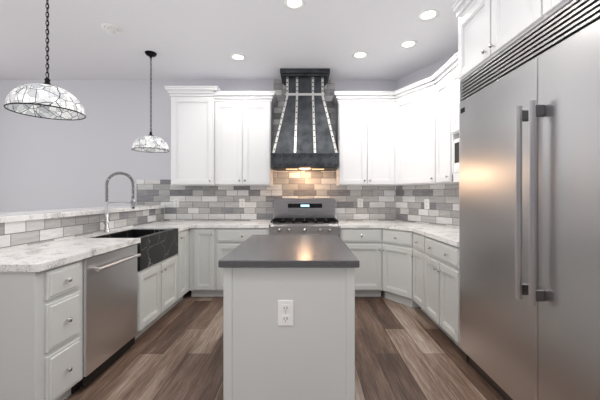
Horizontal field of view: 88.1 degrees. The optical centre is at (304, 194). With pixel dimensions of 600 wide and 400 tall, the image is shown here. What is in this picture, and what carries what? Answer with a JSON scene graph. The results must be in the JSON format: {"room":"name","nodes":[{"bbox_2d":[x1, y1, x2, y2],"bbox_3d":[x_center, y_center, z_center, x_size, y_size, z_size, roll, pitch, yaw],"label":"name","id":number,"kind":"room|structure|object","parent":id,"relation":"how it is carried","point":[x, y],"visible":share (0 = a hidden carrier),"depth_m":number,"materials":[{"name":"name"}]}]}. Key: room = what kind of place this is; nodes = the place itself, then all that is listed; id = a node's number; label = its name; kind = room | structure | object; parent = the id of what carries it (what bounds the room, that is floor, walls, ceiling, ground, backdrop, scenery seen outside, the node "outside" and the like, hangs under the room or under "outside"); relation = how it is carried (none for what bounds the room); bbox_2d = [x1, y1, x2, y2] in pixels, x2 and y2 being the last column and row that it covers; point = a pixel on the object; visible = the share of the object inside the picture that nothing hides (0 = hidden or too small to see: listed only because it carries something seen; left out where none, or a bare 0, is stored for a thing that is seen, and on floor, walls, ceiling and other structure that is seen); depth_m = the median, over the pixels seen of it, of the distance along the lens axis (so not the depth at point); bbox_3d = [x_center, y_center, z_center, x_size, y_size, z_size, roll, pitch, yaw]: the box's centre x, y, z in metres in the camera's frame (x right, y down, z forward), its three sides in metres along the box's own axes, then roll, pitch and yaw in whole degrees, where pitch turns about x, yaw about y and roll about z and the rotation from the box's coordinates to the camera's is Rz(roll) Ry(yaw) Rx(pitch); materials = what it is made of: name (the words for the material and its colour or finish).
{"room":"kitchen","nodes":[
{"label":"kitchen","id":0,"kind":"room"},
{"bbox_2d":[0,80,395,212],"bbox_3d":[-2.395,-0.185,4.500,7.410,2.930,0.100,0,0,0],"label":"wall","id":1,"kind":"structure","parent":0,"point":[49,164],"depth_m":4.45,"materials":[{"name":"grey paint"}]},
{"bbox_2d":[0,80,458,249],"bbox_3d":[-0.286,-0.641,3.054,4.248,2.014,2.788,0,0,0],"label":"tiled wall","id":2,"kind":"structure","parent":1,"relation":"attached to","point":[380,203],"depth_m":4.43,"materials":[{"name":"tile"}]},
{"bbox_2d":[173,199,178,207],"bbox_3d":[-1.840,0.115,4.430,0.079,0.128,0.009,0,0,0],"label":"electrical outlet","id":3,"kind":"object","parent":2,"relation":"attached to","point":[175,201],"depth_m":4.43,"materials":[{"name":"white plastic"}]},
{"bbox_2d":[168,92,219,185],"bbox_3d":[-1.449,-0.733,4.251,0.642,1.206,0.362,0,0,0],"label":"upper cabinet","id":4,"kind":"object","parent":2,"relation":"attached to","point":[195,116],"depth_m":4.08,"materials":[{"name":"white wood"}]},
{"bbox_2d":[239,199,244,207],"bbox_3d":[-0.900,0.115,4.430,0.079,0.128,0.009,0,0,0],"label":"electrical outlet","id":5,"kind":"object","parent":2,"relation":"attached to","point":[242,203],"depth_m":4.43,"materials":[{"name":"white plastic"}]},
{"bbox_2d":[220,96,274,185],"bbox_3d":[-0.863,-0.703,4.251,0.817,1.146,0.362,0,0,0],"label":"upper cabinet","id":6,"kind":"object","parent":2,"relation":"attached to","point":[246,122],"depth_m":4.11,"materials":[{"name":"white wood"}]},
{"bbox_2d":[271,68,338,170],"bbox_3d":[0.000,-0.993,4.152,0.858,1.310,0.559,0,0,0],"label":"range hood","id":7,"kind":"object","parent":2,"relation":"attached to","point":[304,139],"visible":1,"depth_m":4.00,"materials":[{"name":"black metal"}]},
{"bbox_2d":[357,199,362,207],"bbox_3d":[0.790,0.115,4.430,0.079,0.128,0.009,0,0,0],"label":"electrical outlet","id":8,"kind":"object","parent":2,"relation":"attached to","point":[359,201],"depth_m":4.43,"materials":[{"name":"white plastic"}]},
{"bbox_2d":[336,96,391,185],"bbox_3d":[0.839,-0.703,4.240,0.788,1.146,0.384,0,0,0],"label":"upper cabinet","id":9,"kind":"object","parent":2,"relation":"attached to","point":[363,123],"depth_m":4.11,"materials":[{"name":"white wood"}]},
{"bbox_2d":[392,80,435,185],"bbox_3d":[1.447,-0.703,3.955,0.637,1.146,0.954,0,0,0],"label":"upper cabinet","id":10,"kind":"object","parent":2,"relation":"attached to","point":[406,135],"depth_m":3.82,"materials":[{"name":"white wood"}]},
{"bbox_2d":[424,199,428,208],"bbox_3d":[1.552,0.115,3.950,0.010,0.128,0.079,0,0,-27],"label":"electrical outlet","id":11,"kind":"object","parent":2,"relation":"attached to","point":[426,201],"depth_m":3.95,"materials":[{"name":"white plastic"}]},
{"bbox_2d":[436,64,458,183],"bbox_3d":[1.610,-0.703,3.360,0.301,1.146,0.504,0,0,0],"label":"upper cabinet","id":12,"kind":"object","parent":2,"relation":"attached to","point":[445,174],"depth_m":3.32,"materials":[{"name":"white wood"}]},
{"bbox_2d":[454,138,458,172],"bbox_3d":[1.650,-0.390,2.815,0.296,0.340,0.670,0,0,0],"label":"microwave","id":13,"kind":"object","parent":12,"relation":"in","point":[456,155],"visible":0.08,"depth_m":3.08,"materials":[{"name":"white plastic"}]},
{"bbox_2d":[452,60,458,135],"bbox_3d":[1.655,-0.948,2.800,0.330,0.656,0.760,0,0,0],"label":"upper cabinet","id":14,"kind":"object","parent":2,"relation":"attached to","point":[455,81],"depth_m":3.10,"materials":[{"name":"white wood"}]},
{"bbox_2d":[0,0,457,79],"bbox_3d":[-2.050,-1.700,1.000,8.100,0.100,7.200,0,0,0],"label":"ceiling","id":15,"kind":"structure","parent":0,"point":[200,39],"depth_m":3.27,"materials":[{"name":"white paint"}]},
{"bbox_2d":[3,0,85,119],"bbox_3d":[-1.620,-1.083,1.950,0.398,1.132,0.398,0,0,0],"label":"pendant light","id":16,"kind":"object","parent":15,"relation":"hanging from","point":[46,99],"visible":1,"depth_m":1.90,"materials":[{"name":"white glass"}]},
{"bbox_2d":[101,23,120,34],"bbox_3d":[-1.910,-1.641,3.060,0.170,0.084,0.170,0,0,0],"label":"smoke detector","id":17,"kind":"object","parent":15,"relation":"attached to","point":[111,29],"visible":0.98,"depth_m":3.05,"materials":[{"name":"white plastic"}]},
{"bbox_2d":[131,50,168,152],"bbox_3d":[-1.790,-1.083,3.600,0.398,1.132,0.398,0,0,0],"label":"pendant light","id":18,"kind":"object","parent":15,"relation":"hanging from","point":[150,143],"visible":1,"depth_m":3.54,"materials":[{"name":"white glass"}]},
{"bbox_2d":[230,54,245,60],"bbox_3d":[-0.800,-1.647,3.710,0.183,0.007,0.183,0,0,-6],"label":"recessed light","id":19,"kind":"object","parent":15,"relation":"in","point":[238,57],"depth_m":3.72,"materials":[{"name":"white plastic"}]},
{"bbox_2d":[284,0,304,9],"bbox_3d":[-0.090,-1.647,2.660,0.183,0.007,0.183,0,0,-9],"label":"recessed light","id":20,"kind":"object","parent":15,"relation":"in","point":[290,4],"depth_m":2.67,"materials":[{"name":"white plastic"}]},
{"bbox_2d":[352,51,367,58],"bbox_3d":[0.650,-1.647,3.650,0.183,0.007,0.183,0,0,-6],"label":"recessed light","id":21,"kind":"object","parent":15,"relation":"in","point":[361,54],"depth_m":3.65,"materials":[{"name":"white plastic"}]},
{"bbox_2d":[400,40,416,48],"bbox_3d":[1.130,-1.647,3.390,0.183,0.007,0.183,0,0,-39],"label":"recessed light","id":22,"kind":"object","parent":15,"relation":"in","point":[407,44],"depth_m":3.39,"materials":[{"name":"white plastic"}]},
{"bbox_2d":[418,9,438,20],"bbox_3d":[1.130,-1.647,2.840,0.183,0.007,0.183,0,0,-24],"label":"recessed light","id":23,"kind":"object","parent":15,"relation":"in","point":[428,15],"depth_m":2.84,"materials":[{"name":"white plastic"}]},
{"bbox_2d":[65,291,504,399],"bbox_3d":[-2.050,1.330,1.000,8.100,0.100,7.200,0,0,0],"label":"floor","id":24,"kind":"structure","parent":0,"point":[402,352],"depth_m":2.38,"materials":[{"name":"brown wood"}]},
{"bbox_2d":[0,259,82,399],"bbox_3d":[-1.709,0.843,1.818,0.599,0.876,0.355,0,0,0],"label":"base cabinet","id":25,"kind":"object","parent":24,"relation":"on","point":[41,335],"depth_m":1.68,"materials":[{"name":"white wood"}]},
{"bbox_2d":[0,224,179,271],"bbox_3d":[-1.696,0.385,3.031,0.630,0.039,2.803,0,0,0],"label":"countertop","id":26,"kind":"structure","parent":25,"relation":"on","point":[39,257],"depth_m":2.05,"materials":[{"name":"stone"}]},
{"bbox_2d":[103,171,135,231],"bbox_3d":[-1.835,0.065,3.029,0.303,0.600,0.146,0,0,0],"label":"faucet","id":27,"kind":"object","parent":26,"relation":"on","point":[132,202],"visible":1,"depth_m":3.06,"materials":[{"name":"silver metal"}]},
{"bbox_2d":[90,228,177,270],"bbox_3d":[-1.665,0.509,3.045,0.514,0.282,0.798,0,0,0],"label":"sink","id":28,"kind":"object","parent":26,"relation":"in","point":[154,246],"visible":0.44,"depth_m":3.04,"materials":[{"name":"black stone"}]},
{"bbox_2d":[71,244,140,393],"bbox_3d":[-1.673,0.846,2.305,0.634,0.868,0.614,0,0,0],"label":"dishwasher","id":29,"kind":"object","parent":24,"relation":"on","point":[109,306],"visible":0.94,"depth_m":2.21,"materials":[{"name":"silver metal"}]},
{"bbox_2d":[135,256,175,338],"bbox_3d":[-1.709,0.971,3.045,0.598,0.620,0.810,0,0,0],"label":"base cabinet","id":30,"kind":"object","parent":24,"relation":"on","point":[156,283],"depth_m":2.95,"materials":[{"name":"white wood"}]},
{"bbox_2d":[174,228,191,303],"bbox_3d":[-1.709,0.843,3.606,0.598,0.876,0.449,0,0,0],"label":"base cabinet","id":31,"kind":"object","parent":24,"relation":"on","point":[184,256],"depth_m":3.65,"materials":[{"name":"white wood"}]},
{"bbox_2d":[192,228,219,296],"bbox_3d":[-1.231,0.843,4.120,0.399,0.876,0.621,0,0,0],"label":"base cabinet","id":32,"kind":"object","parent":24,"relation":"on","point":[205,241],"depth_m":3.82,"materials":[{"name":"white wood"}]},
{"bbox_2d":[148,221,270,230],"bbox_3d":[-1.183,0.385,3.941,1.476,0.039,0.985,0,0,0],"label":"countertop","id":33,"kind":"structure","parent":32,"relation":"on","point":[184,225],"depth_m":3.85,"materials":[{"name":"stone"}]},
{"bbox_2d":[220,228,268,296],"bbox_3d":[-0.804,0.843,4.120,0.729,0.876,0.621,0,0,0],"label":"base cabinet","id":34,"kind":"object","parent":24,"relation":"on","point":[230,238],"depth_m":3.81,"materials":[{"name":"white wood"}]},
{"bbox_2d":[218,235,359,399],"bbox_3d":[-0.090,0.823,2.300,0.790,0.914,1.140,0,0,0],"label":"kitchen island","id":35,"kind":"object","parent":24,"relation":"on","point":[309,354],"visible":1,"depth_m":1.76,"materials":[{"name":"white wood"}]},
{"bbox_2d":[278,300,293,325],"bbox_3d":[-0.110,0.670,1.760,0.090,0.145,0.009,0,0,0],"label":"outlet","id":36,"kind":"object","parent":35,"relation":"attached to","point":[285,312],"visible":1,"depth_m":1.76,"materials":[{"name":"white plastic"}]},
{"bbox_2d":[269,198,339,235],"bbox_3d":[-0.005,0.662,4.083,0.860,1.235,0.693,0,0,0],"label":"range","id":37,"kind":"object","parent":24,"relation":"on","point":[304,216],"visible":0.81,"depth_m":4.34,"materials":[{"name":"silver metal"}]},
{"bbox_2d":[339,228,375,296],"bbox_3d":[0.716,0.843,4.097,0.561,0.876,0.666,0,0,0],"label":"base cabinet","id":38,"kind":"object","parent":24,"relation":"on","point":[361,241],"depth_m":3.82,"materials":[{"name":"white wood"}]},
{"bbox_2d":[376,228,411,306],"bbox_3d":[1.351,0.843,3.916,0.927,0.876,1.029,0,0,0],"label":"base cabinet","id":39,"kind":"object","parent":24,"relation":"on","point":[393,247],"depth_m":3.68,"materials":[{"name":"white wood"}]},
{"bbox_2d":[338,221,399,227],"bbox_3d":[0.802,0.385,4.111,0.734,0.039,0.643,0,0,0],"label":"countertop","id":40,"kind":"structure","parent":39,"relation":"on","point":[343,224],"depth_m":3.98,"materials":[{"name":"stone"}]},
{"bbox_2d":[408,231,423,311],"bbox_3d":[1.492,0.843,3.292,0.655,0.876,0.463,0,0,0],"label":"base cabinet","id":41,"kind":"object","parent":24,"relation":"on","point":[417,239],"depth_m":3.32,"materials":[{"name":"white wood"}]},
{"bbox_2d":[424,236,466,354],"bbox_3d":[1.509,0.843,2.810,0.621,0.876,0.779,0,0,0],"label":"base cabinet","id":42,"kind":"object","parent":24,"relation":"on","point":[441,259],"depth_m":2.71,"materials":[{"name":"white wood"}]},
{"bbox_2d":[380,221,458,246],"bbox_3d":[1.376,0.385,3.428,0.894,0.039,2.008,0,0,0],"label":"countertop","id":43,"kind":"structure","parent":42,"relation":"on","point":[447,234],"depth_m":3.29,"materials":[{"name":"stone"}]},
{"bbox_2d":[459,0,599,399],"bbox_3d":[1.474,0.201,1.547,0.708,2.158,1.694,0,0,0],"label":"fridge","id":44,"kind":"object","parent":24,"relation":"on","point":[529,216],"visible":1,"depth_m":1.57,"materials":[{"name":"silver metal"}]},
{"bbox_2d":[396,53,455,89],"bbox_3d":[1.625,-0.185,4.000,0.630,2.930,1.100,0,0,0],"label":"wall","id":45,"kind":"structure","parent":0,"point":[421,74],"depth_m":4.05,"materials":[{"name":"grey paint"}]},
{"bbox_3d":[1.890,-0.185,0.425,0.100,2.930,6.050,0,0,0],"label":"wall","id":46,"kind":"structure","parent":0,"visible":0},
{"bbox_2d":[452,0,573,102],"bbox_3d":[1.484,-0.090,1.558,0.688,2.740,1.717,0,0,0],"label":"upper cabinet","id":47,"kind":"object","parent":46,"relation":"attached to","point":[489,30],"visible":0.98,"depth_m":1.96,"materials":[{"name":"white wood"}]},
{"bbox_3d":[-2.098,0.732,3.023,0.145,1.095,2.847,0,0,0],"label":"wall","id":48,"kind":"structure","parent":0,"visible":0},
{"bbox_2d":[0,205,165,222],"bbox_3d":[-2.231,0.164,2.996,0.478,0.040,2.872,0,0,0],"label":"bar","id":49,"kind":"object","parent":48,"relation":"on","point":[6,217],"visible":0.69,"depth_m":2.71,"materials":[{"name":"stone"}]}
]}

